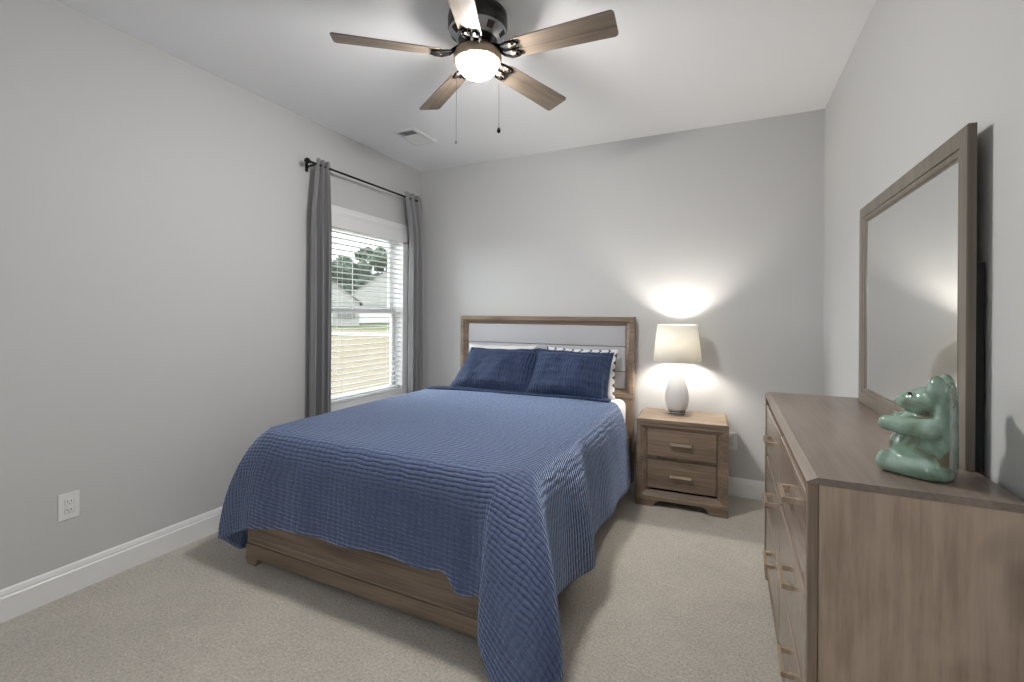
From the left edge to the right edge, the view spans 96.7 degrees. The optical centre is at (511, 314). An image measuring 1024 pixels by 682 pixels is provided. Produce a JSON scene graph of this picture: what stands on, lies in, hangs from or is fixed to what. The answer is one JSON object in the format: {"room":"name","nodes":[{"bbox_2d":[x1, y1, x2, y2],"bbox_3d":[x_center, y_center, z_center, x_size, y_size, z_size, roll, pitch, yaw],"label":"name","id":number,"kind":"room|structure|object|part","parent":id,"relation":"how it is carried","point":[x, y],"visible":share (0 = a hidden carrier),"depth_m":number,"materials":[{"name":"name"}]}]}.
{"room":"bedroom","nodes":[
{"label":"bedroom","id":0,"kind":"room"},
{"bbox_2d":[0,0,420,589],"bbox_3d":[-2.056,-0.062,2.328,0.140,2.740,5.280,0,0,25],"label":"wall","id":1,"kind":"structure","parent":0,"point":[156,208],"depth_m":2.37,"materials":[{"name":"grey paint"}]},
{"bbox_2d":[58,490,79,521],"bbox_3d":[-2.073,0.897,2.132,0.009,0.124,0.078,0,0,25],"label":"wall outlet","id":2,"kind":"object","parent":1,"relation":"attached to","point":[68,503],"visible":1,"depth_m":2.13,"materials":[{"name":"white plastic"}]},
{"bbox_2d":[64,506,73,513],"bbox_3d":[-2.071,0.917,2.132,0.005,0.028,0.034,0,0,25],"label":"socket","id":3,"kind":"object","parent":2,"relation":"attached to","point":[67,509],"depth_m":2.13,"materials":[{"name":"grey plastic"}]},
{"bbox_2d":[64,498,73,505],"bbox_3d":[-2.071,0.877,2.132,0.005,0.028,0.034,0,0,25],"label":"socket","id":4,"kind":"object","parent":2,"relation":"attached to","point":[67,501],"depth_m":2.13,"materials":[{"name":"grey plastic"}]},
{"bbox_2d":[0,506,222,622],"bbox_3d":[-1.995,1.240,2.295,0.016,0.135,5.000,0,0,25],"label":"baseboard","id":5,"kind":"structure","parent":1,"relation":"attached to","point":[20,598],"depth_m":2.23,"materials":[{"name":"white paint"}]},
{"bbox_2d":[304,158,417,201],"bbox_3d":[-1.209,-1.077,3.817,0.106,0.080,1.308,0,0,25],"label":"curtain rod","id":6,"kind":"object","parent":1,"relation":"attached to","point":[307,161],"visible":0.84,"depth_m":3.55,"materials":[{"name":"black metal"}]},
{"bbox_2d":[309,158,331,416],"bbox_3d":[-1.403,0.077,3.352,0.109,2.411,0.189,0,0,25],"label":"curtain","id":7,"kind":"object","parent":6,"relation":"hanging from","point":[321,215],"visible":0.77,"depth_m":3.32,"materials":[{"name":"grey fabric"}]},
{"bbox_2d":[405,192,422,392],"bbox_3d":[-0.938,0.077,4.333,0.102,2.416,0.288,0,0,25],"label":"curtain","id":8,"kind":"object","parent":6,"relation":"hanging from","point":[414,209],"visible":0.79,"depth_m":4.32,"materials":[{"name":"grey fabric"}]},
{"bbox_2d":[331,205,408,411],"bbox_3d":[-1.283,-0.025,3.941,0.160,1.641,1.040,0,0,25],"label":"window","id":9,"kind":"structure","parent":1,"relation":"in","point":[401,328],"depth_m":4.31,"materials":[{"name":"white paint"}]},
{"bbox_3d":[-1.337,-0.372,3.968,0.030,0.723,0.870,0,0,25],"label":"sash","id":10,"kind":"part","parent":9,"relation":"part of","materials":[{"name":"white plastic"}]},
{"bbox_3d":[-1.313,0.330,3.954,0.030,0.761,0.870,0,0,25],"label":"sash","id":11,"kind":"part","parent":9,"relation":"part of","materials":[{"name":"white plastic"}]},
{"bbox_2d":[331,215,407,404],"bbox_3d":[-1.235,-0.026,3.932,0.090,1.471,0.927,0,0,25],"label":"window blind","id":12,"kind":"object","parent":9,"relation":"attached to","point":[337,222],"visible":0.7,"depth_m":3.88,"materials":[{"name":"grey plastic"}]},
{"bbox_3d":[-1.384,0.003,3.657,0.054,1.382,0.002,0,0,25],"label":"ladder cord","id":13,"kind":"part","parent":12,"relation":"part of","materials":[{"name":"white fabric"}]},
{"bbox_3d":[-1.261,0.699,3.928,0.052,0.020,0.862,0,0,25],"label":"rail","id":14,"kind":"part","parent":12,"relation":"part of","materials":[{"name":"white plastic"}]},
{"bbox_3d":[-1.128,0.005,4.199,0.054,1.382,0.002,0,0,25],"label":"ladder cord","id":15,"kind":"part","parent":12,"relation":"part of","materials":[{"name":"white fabric"}]},
{"bbox_2d":[0,481,782,681],"bbox_3d":[-0.476,1.369,1.576,3.658,0.100,5.280,0,0,25],"label":"floor","id":16,"kind":"structure","parent":0,"point":[673,592],"depth_m":1.94,"materials":[{"name":"beige carpet"}]},
{"bbox_2d":[246,316,635,637],"bbox_3d":[-0.209,0.668,3.018,1.630,1.305,2.130,0,0,25],"label":"bed","id":17,"kind":"object","parent":16,"relation":"on","point":[429,595],"visible":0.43,"depth_m":2.29,"materials":[{"name":"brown wood"}]},
{"bbox_3d":[-0.658,1.247,2.087,1.620,0.069,0.063,0,0,25],"label":"rail","id":18,"kind":"part","parent":17,"relation":"part of","materials":[{"name":"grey wood"}]},
{"bbox_3d":[-0.655,1.040,2.090,1.620,0.345,0.056,0,0,25],"label":"moulding","id":19,"kind":"part","parent":17,"relation":"part of","materials":[{"name":"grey wood"}]},
{"bbox_3d":[-0.651,1.047,2.100,1.520,0.340,0.025,0,0,25],"label":"footboard","id":20,"kind":"part","parent":17,"relation":"part of","materials":[{"name":"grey wood"}]},
{"bbox_3d":[0.259,0.341,3.956,1.490,0.545,0.015,0,0,25],"label":"panel","id":21,"kind":"part","parent":17,"relation":"part of","materials":[{"name":"grey fabric"}]},
{"bbox_3d":[0.248,0.341,3.934,1.590,0.645,0.064,0,0,25],"label":"headboard","id":22,"kind":"part","parent":17,"relation":"part of","materials":[{"name":"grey wood"}]},
{"bbox_2d":[611,399,625,420],"bbox_3d":[-0.210,0.853,3.018,1.530,0.395,1.970,0,0,25],"label":"mattress","id":23,"kind":"object","parent":17,"relation":"on","point":[619,402],"visible":0.09,"depth_m":3.47,"materials":[{"name":"white fabric"}]},
{"bbox_2d":[218,386,630,681],"bbox_3d":[-0.378,0.950,2.681,2.050,0.722,2.088,0,0,25],"label":"quilt","id":24,"kind":"object","parent":23,"relation":"on","point":[507,495],"visible":1,"depth_m":2.04,"materials":[{"name":"blue fabric"}]},
{"bbox_2d":[524,348,614,398],"bbox_3d":[0.427,0.464,3.469,0.670,0.376,0.289,0,0,25],"label":"pillow","id":25,"kind":"object","parent":24,"relation":"on","point":[561,372],"visible":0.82,"depth_m":3.37,"materials":[{"name":"blue fabric"}]},
{"bbox_2d":[450,347,537,392],"bbox_3d":[-0.160,0.457,3.751,0.751,0.367,0.280,0,0,25],"label":"pillow","id":26,"kind":"object","parent":23,"relation":"on","point":[510,370],"visible":0.92,"depth_m":3.64,"materials":[{"name":"blue fabric"}]},
{"bbox_2d":[469,343,536,351],"bbox_3d":[-0.112,0.454,3.944,0.660,0.385,0.194,0,0,25],"label":"sleeping pillow","id":27,"kind":"object","parent":23,"relation":"on","point":[470,344],"visible":0.09,"depth_m":3.97,"materials":[{"name":"white fabric"}]},
{"bbox_2d":[546,347,617,399],"bbox_3d":[0.538,0.463,3.647,0.600,0.379,0.193,0,0,25],"label":"sleeping pillow","id":28,"kind":"object","parent":23,"relation":"on","point":[611,386],"visible":0.09,"depth_m":3.54,"materials":[{"name":"white fabric"}]},
{"bbox_3d":[0.925,0.999,3.621,0.080,0.660,0.068,0,0,25],"label":"headboard leg","id":29,"kind":"part","parent":17,"relation":"part of","materials":[{"name":"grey wood"}]},
{"bbox_2d":[636,407,728,518],"bbox_3d":[1.213,1.029,3.251,0.588,0.603,0.415,0,0,23],"label":"nightstand","id":30,"kind":"object","parent":16,"relation":"on","point":[684,460],"visible":0.99,"depth_m":3.09,"materials":[{"name":"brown wood"}]},
{"bbox_2d":[653,324,701,415],"bbox_3d":[1.204,0.403,3.324,0.336,0.650,0.336,0,0,25],"label":"table lamp","id":31,"kind":"object","parent":30,"relation":"on","point":[676,344],"visible":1,"depth_m":3.23,"materials":[{"name":"white ceramic"}]},
{"bbox_3d":[1.206,0.212,3.324,0.336,0.268,0.336,0,0,25],"label":"lamp shade","id":32,"kind":"part","parent":31,"relation":"part of","materials":[{"name":"white fabric"}]},
{"bbox_3d":[1.138,1.102,3.074,0.138,0.016,0.032,0,0,23],"label":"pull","id":33,"kind":"part","parent":30,"relation":"part of","materials":[{"name":"beige metal"}]},
{"bbox_3d":[1.139,0.885,3.074,0.138,0.016,0.032,0,0,23],"label":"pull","id":34,"kind":"part","parent":30,"relation":"part of","materials":[{"name":"beige metal"}]},
{"bbox_3d":[1.201,1.107,3.226,0.444,0.194,0.296,0,0,23],"label":"drawer","id":35,"kind":"part","parent":30,"relation":"part of","materials":[{"name":"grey wood"}]},
{"bbox_3d":[1.203,0.890,3.226,0.444,0.184,0.296,0,0,23],"label":"drawer","id":36,"kind":"part","parent":30,"relation":"part of","materials":[{"name":"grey wood"}]},
{"bbox_2d":[762,392,1023,681],"bbox_3d":[1.181,0.865,1.660,0.423,0.930,1.381,0,0,25],"label":"dresser","id":37,"kind":"object","parent":16,"relation":"on","point":[873,574],"visible":0.98,"depth_m":1.07,"materials":[{"name":"brown wood"}]},
{"bbox_3d":[1.314,0.845,2.343,0.022,0.853,0.029,0,0,25],"label":"corner post","id":38,"kind":"part","parent":37,"relation":"part of","materials":[{"name":"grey wood"}]},
{"bbox_3d":[1.145,1.101,2.045,0.032,0.016,0.130,0,0,25],"label":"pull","id":39,"kind":"part","parent":37,"relation":"part of","materials":[{"name":"beige metal"}]},
{"bbox_3d":[1.147,0.832,2.045,0.032,0.016,0.130,0,0,25],"label":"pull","id":40,"kind":"part","parent":37,"relation":"part of","materials":[{"name":"beige metal"}]},
{"bbox_3d":[1.149,0.568,2.045,0.032,0.016,0.130,0,0,25],"label":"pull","id":41,"kind":"part","parent":37,"relation":"part of","materials":[{"name":"beige metal"}]},
{"bbox_3d":[1.312,1.112,1.966,0.336,0.246,0.646,0,0,25],"label":"drawer","id":42,"kind":"part","parent":37,"relation":"part of","materials":[{"name":"brown wood"}]},
{"bbox_3d":[1.314,0.843,1.966,0.336,0.236,0.646,0,0,25],"label":"drawer","id":43,"kind":"part","parent":37,"relation":"part of","materials":[{"name":"brown wood"}]},
{"bbox_3d":[1.315,0.579,1.966,0.336,0.232,0.646,0,0,25],"label":"drawer","id":44,"kind":"part","parent":37,"relation":"part of","materials":[{"name":"brown wood"}]},
{"bbox_3d":[1.026,1.268,1.733,0.020,0.053,1.335,0,0,25],"label":"rail","id":45,"kind":"part","parent":37,"relation":"part of","materials":[{"name":"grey wood"}]},
{"bbox_3d":[0.861,1.099,1.443,0.032,0.016,0.130,0,0,25],"label":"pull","id":46,"kind":"part","parent":37,"relation":"part of","materials":[{"name":"beige metal"}]},
{"bbox_3d":[0.863,0.830,1.443,0.032,0.016,0.130,0,0,25],"label":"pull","id":47,"kind":"part","parent":37,"relation":"part of","materials":[{"name":"beige metal"}]},
{"bbox_3d":[0.865,0.566,1.443,0.032,0.016,0.130,0,0,25],"label":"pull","id":48,"kind":"part","parent":37,"relation":"part of","materials":[{"name":"beige metal"}]},
{"bbox_3d":[1.027,1.110,1.364,0.336,0.246,0.646,0,0,25],"label":"drawer","id":49,"kind":"part","parent":37,"relation":"part of","materials":[{"name":"brown wood"}]},
{"bbox_3d":[1.029,0.841,1.364,0.336,0.236,0.646,0,0,25],"label":"drawer","id":50,"kind":"part","parent":37,"relation":"part of","materials":[{"name":"brown wood"}]},
{"bbox_3d":[1.031,0.577,1.364,0.336,0.232,0.646,0,0,25],"label":"drawer","id":51,"kind":"part","parent":37,"relation":"part of","materials":[{"name":"brown wood"}]},
{"bbox_3d":[0.737,0.841,1.124,0.022,0.853,0.029,0,0,25],"label":"corner post","id":52,"kind":"part","parent":37,"relation":"part of","materials":[{"name":"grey wood"}]},
{"bbox_2d":[875,374,958,482],"bbox_3d":[1.015,0.273,1.143,0.150,0.251,0.140,0,0,-33],"label":"bear figurine","id":53,"kind":"object","parent":37,"relation":"on","point":[924,438],"visible":1,"depth_m":1.09,"materials":[{"name":"green ceramic"}]},
{"bbox_3d":[0.917,0.842,1.040,0.372,0.853,0.026,0,0,25],"label":"panel","id":54,"kind":"part","parent":37,"relation":"part of","materials":[{"name":"brown wood"}]},
{"bbox_2d":[858,122,984,471],"bbox_3d":[1.395,-0.041,1.623,0.037,0.884,1.045,0,0,25],"label":"mirror","id":55,"kind":"object","parent":37,"relation":"on","point":[922,280],"visible":0.95,"depth_m":1.41,"materials":[{"name":"brown wood"}]},
{"bbox_3d":[1.390,-0.042,1.625,0.004,0.744,0.905,0,0,25],"label":"glass","id":56,"kind":"part","parent":55,"relation":"part of","materials":[{"name":"white mirror"}]},
{"bbox_3d":[1.194,0.134,1.178,0.018,0.530,0.060,0,0,25],"label":"support post","id":57,"kind":"part","parent":55,"relation":"part of","materials":[{"name":"black wood"}]},
{"bbox_2d":[56,0,875,171],"bbox_3d":[-0.456,-1.471,1.576,3.658,0.100,5.280,0,0,25],"label":"ceiling","id":58,"kind":"structure","parent":0,"point":[670,66],"depth_m":2.58,"materials":[{"name":"white paint"}]},
{"bbox_2d":[391,127,436,145],"bbox_3d":[-0.779,-1.417,3.648,0.210,0.013,0.310,0,0,25],"label":"ceiling vent","id":59,"kind":"object","parent":58,"relation":"in","point":[412,135],"visible":1,"depth_m":3.63,"materials":[{"name":"white plastic"}]},
{"bbox_2d":[330,0,617,143],"bbox_3d":[-0.123,-1.111,2.142,1.219,0.616,1.266,0,0,25],"label":"ceiling fan","id":60,"kind":"object","parent":58,"relation":"hanging from","point":[478,27],"visible":1,"depth_m":2.07,"materials":[{"name":"brown wood"}]},
{"bbox_3d":[-0.560,-1.220,2.065,0.485,0.006,0.132,0,15,-13],"label":"blade","id":61,"kind":"part","parent":60,"relation":"part of","materials":[{"name":"brown wood"}]},
{"bbox_3d":[-0.370,-1.219,2.505,0.132,0.006,0.485,-17,9,-30],"label":"blade","id":62,"kind":"part","parent":60,"relation":"part of","materials":[{"name":"brown wood"}]},
{"bbox_3d":[-0.263,-1.010,2.155,0.001,0.380,0.002,0,0,25],"label":"pull chain","id":63,"kind":"part","parent":60,"relation":"part of","materials":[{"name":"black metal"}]},
{"bbox_3d":[-0.200,-1.217,1.749,0.132,0.006,0.485,15,1,5],"label":"blade","id":64,"kind":"part","parent":60,"relation":"part of","materials":[{"name":"brown wood"}]},
{"bbox_3d":[-0.163,-1.151,2.155,0.192,0.072,0.192,0,0,25],"label":"globe","id":65,"kind":"part","parent":60,"relation":"part of","materials":[{"name":"white glass"}]},
{"bbox_3d":[0.107,-1.215,2.461,0.132,0.006,0.485,-19,-13,40],"label":"blade","id":66,"kind":"part","parent":60,"relation":"part of","materials":[{"name":"brown wood"}]},
{"bbox_3d":[0.212,-1.214,1.993,0.485,0.006,0.132,0,-15,23],"label":"blade","id":67,"kind":"part","parent":60,"relation":"part of","materials":[{"name":"brown wood"}]},
{"bbox_2d":[420,109,824,481],"bbox_3d":[0.632,-0.043,3.900,3.378,2.740,0.140,0,0,25],"label":"wall","id":68,"kind":"structure","parent":0,"point":[719,229],"depth_m":3.56,"materials":[{"name":"grey paint"}]},
{"bbox_2d":[634,463,764,500],"bbox_3d":[0.590,1.259,3.829,3.344,0.135,0.016,0,0,25],"label":"baseboard","id":69,"kind":"structure","parent":68,"relation":"attached to","point":[737,487],"depth_m":3.30,"materials":[{"name":"white paint"}]},
{"bbox_2d":[729,432,736,449],"bbox_3d":[1.611,0.933,3.351,0.078,0.124,0.009,0,0,25],"label":"wall outlet","id":70,"kind":"object","parent":68,"relation":"attached to","point":[732,436],"visible":0.75,"depth_m":3.34,"materials":[{"name":"white plastic"}]},
{"bbox_2d":[823,0,1023,500],"bbox_3d":[1.125,-0.040,0.825,0.140,2.740,5.280,0,0,25],"label":"wall","id":71,"kind":"structure","parent":0,"point":[916,73],"depth_m":1.39,"materials":[{"name":"grey paint"}]},
{"label":"outside","id":72,"kind":"structure","parent":0,"visible":0},
{"bbox_2d":[359,325,389,325],"bbox_3d":[-47.550,1.297,60.602,80.564,0.001,38.268,0,0,25],"label":"road","id":73,"kind":"structure","parent":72,"point":[359,325],"depth_m":60.02,"materials":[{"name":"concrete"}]},
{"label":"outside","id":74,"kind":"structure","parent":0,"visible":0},
{"bbox_2d":[332,324,389,329],"bbox_3d":[-130.166,0.734,164.124,328.632,0.001,160.344,0,0,25],"label":"grass strip","id":75,"kind":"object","parent":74,"point":[333,327],"visible":0.11,"depth_m":52.31,"materials":[{"name":"green plant"}]},
{"bbox_2d":[332,261,358,292],"bbox_3d":[-32.884,-5.251,84.547,9.061,13.400,8.861,0,0,25],"label":"tree","id":76,"kind":"object","parent":75,"relation":"on","point":[341,275],"visible":0.22,"depth_m":84.09,"materials":[{"name":"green plant"}]},
{"bbox_2d":[332,280,362,325],"bbox_3d":[-23.954,-1.457,60.000,7.800,5.920,9.800,0,0,-21],"label":"house","id":77,"kind":"structure","parent":75,"relation":"on","point":[335,286],"depth_m":56.29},
{"bbox_2d":[338,257,372,286],"bbox_3d":[-33.128,-5.397,96.082,9.141,13.688,9.515,0,0,25],"label":"tree","id":78,"kind":"object","parent":75,"relation":"on","point":[360,277],"visible":0.24,"depth_m":93.90,"materials":[{"name":"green plant"}]},
{"bbox_2d":[354,247,373,274],"bbox_3d":[-40.778,-8.851,131.677,13.048,20.482,14.591,0,0,25],"label":"tree","id":79,"kind":"object","parent":75,"relation":"on","point":[359,250],"visible":0.09,"depth_m":128.08,"materials":[{"name":"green plant"}]},
{"bbox_2d":[350,269,389,323],"bbox_3d":[-20.662,-2.734,76.000,15.800,8.520,10.800,0,0,-12],"label":"house","id":80,"kind":"structure","parent":75,"relation":"on","point":[357,293],"depth_m":70.60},
{"bbox_3d":[-21.443,0.321,70.667,5.250,2.200,0.200,0,0,-12],"label":"garage door","id":81,"kind":"part","parent":80,"relation":"part of","materials":[{"name":"white paint"}]},
{"bbox_2d":[367,247,387,277],"bbox_3d":[-30.584,-7.710,112.858,11.958,18.345,12.331,0,0,25],"label":"tree","id":82,"kind":"object","parent":75,"relation":"on","point":[377,248],"visible":0.25,"depth_m":109.35,"materials":[{"name":"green plant"}]},
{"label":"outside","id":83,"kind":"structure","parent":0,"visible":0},
{"bbox_2d":[331,329,389,395],"bbox_3d":[-60.515,1.245,65.895,159.850,0.001,180.000,0,0,25],"label":"ground","id":84,"kind":"structure","parent":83,"point":[363,340],"depth_m":16.09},
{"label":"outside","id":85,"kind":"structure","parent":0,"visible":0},
{"bbox_2d":[332,332,389,335],"bbox_3d":[-29.532,1.444,37.602,51.814,0.001,24.682,0,0,25],"label":"road","id":86,"kind":"structure","parent":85,"point":[333,333],"depth_m":35.33,"materials":[{"name":"grey asphalt"}]}
]}

